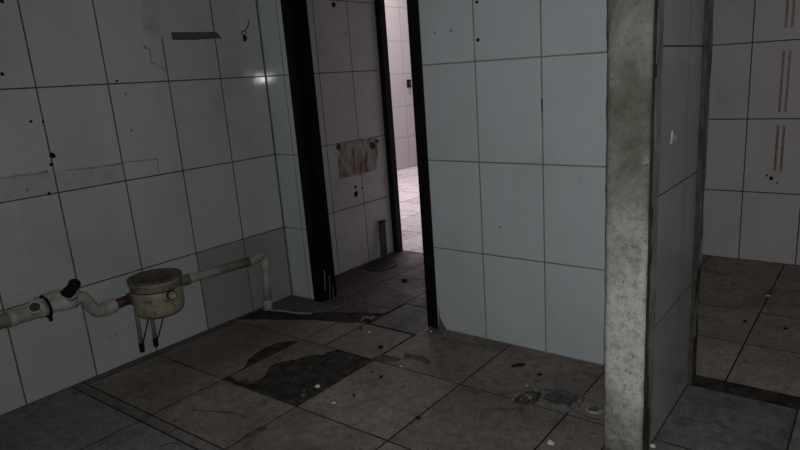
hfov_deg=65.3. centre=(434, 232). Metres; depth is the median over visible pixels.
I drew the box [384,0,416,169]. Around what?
wall
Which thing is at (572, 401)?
cement patch
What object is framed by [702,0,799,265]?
wall
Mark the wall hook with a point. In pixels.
(244, 36)
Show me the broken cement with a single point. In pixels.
(535, 395)
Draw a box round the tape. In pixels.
[171,32,220,39]
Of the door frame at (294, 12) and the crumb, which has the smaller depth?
the crumb
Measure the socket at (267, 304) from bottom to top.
0.062 m
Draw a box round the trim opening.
[687,0,713,383]
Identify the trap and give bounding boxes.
[126,268,184,352]
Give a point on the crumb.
(550, 442)
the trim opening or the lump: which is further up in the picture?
the trim opening
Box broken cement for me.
[514,391,540,404]
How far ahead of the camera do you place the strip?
3.51 m
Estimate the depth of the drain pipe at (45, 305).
2.76 m
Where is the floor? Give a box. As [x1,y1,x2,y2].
[0,166,799,449]
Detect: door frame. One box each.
[280,0,437,327]
[374,0,402,252]
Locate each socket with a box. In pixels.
[100,299,118,315]
[182,274,190,285]
[263,300,272,310]
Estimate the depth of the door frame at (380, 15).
4.58 m
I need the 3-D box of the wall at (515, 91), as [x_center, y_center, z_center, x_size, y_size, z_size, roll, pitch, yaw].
[0.899,-0.671,2.392,4.808,2.750,0.098,7,18,35]
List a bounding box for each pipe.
[0,279,130,328]
[182,251,272,310]
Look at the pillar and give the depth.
2.04 m
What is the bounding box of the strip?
[360,316,374,321]
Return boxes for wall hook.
[241,20,248,40]
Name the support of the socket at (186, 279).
attached to the pipe at (262, 256)
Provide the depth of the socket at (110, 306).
2.95 m
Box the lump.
[586,405,601,414]
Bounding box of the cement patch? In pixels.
[536,389,585,411]
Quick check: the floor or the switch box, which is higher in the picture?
the switch box
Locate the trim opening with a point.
(709, 4)
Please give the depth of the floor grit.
2.69 m
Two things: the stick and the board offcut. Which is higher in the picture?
the board offcut
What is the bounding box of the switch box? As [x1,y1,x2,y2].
[407,79,411,87]
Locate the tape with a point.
(175, 35)
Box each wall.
[0,0,393,415]
[256,0,702,365]
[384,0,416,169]
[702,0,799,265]
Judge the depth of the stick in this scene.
3.67 m
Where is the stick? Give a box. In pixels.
[271,309,311,313]
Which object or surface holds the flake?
on the floor
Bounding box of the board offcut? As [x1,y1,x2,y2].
[378,220,387,258]
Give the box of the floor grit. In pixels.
[148,329,587,449]
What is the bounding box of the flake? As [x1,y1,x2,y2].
[512,363,524,366]
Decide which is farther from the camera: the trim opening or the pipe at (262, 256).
the pipe at (262, 256)
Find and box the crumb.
[547,440,554,445]
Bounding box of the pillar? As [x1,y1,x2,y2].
[604,0,704,449]
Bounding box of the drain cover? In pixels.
[363,259,397,270]
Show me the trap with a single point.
(154, 293)
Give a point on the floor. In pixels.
(195, 406)
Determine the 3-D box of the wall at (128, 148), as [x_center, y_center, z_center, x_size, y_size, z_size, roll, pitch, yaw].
[-1.778,-0.586,2.695,0.124,2.750,4.830,7,18,35]
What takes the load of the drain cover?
on the floor

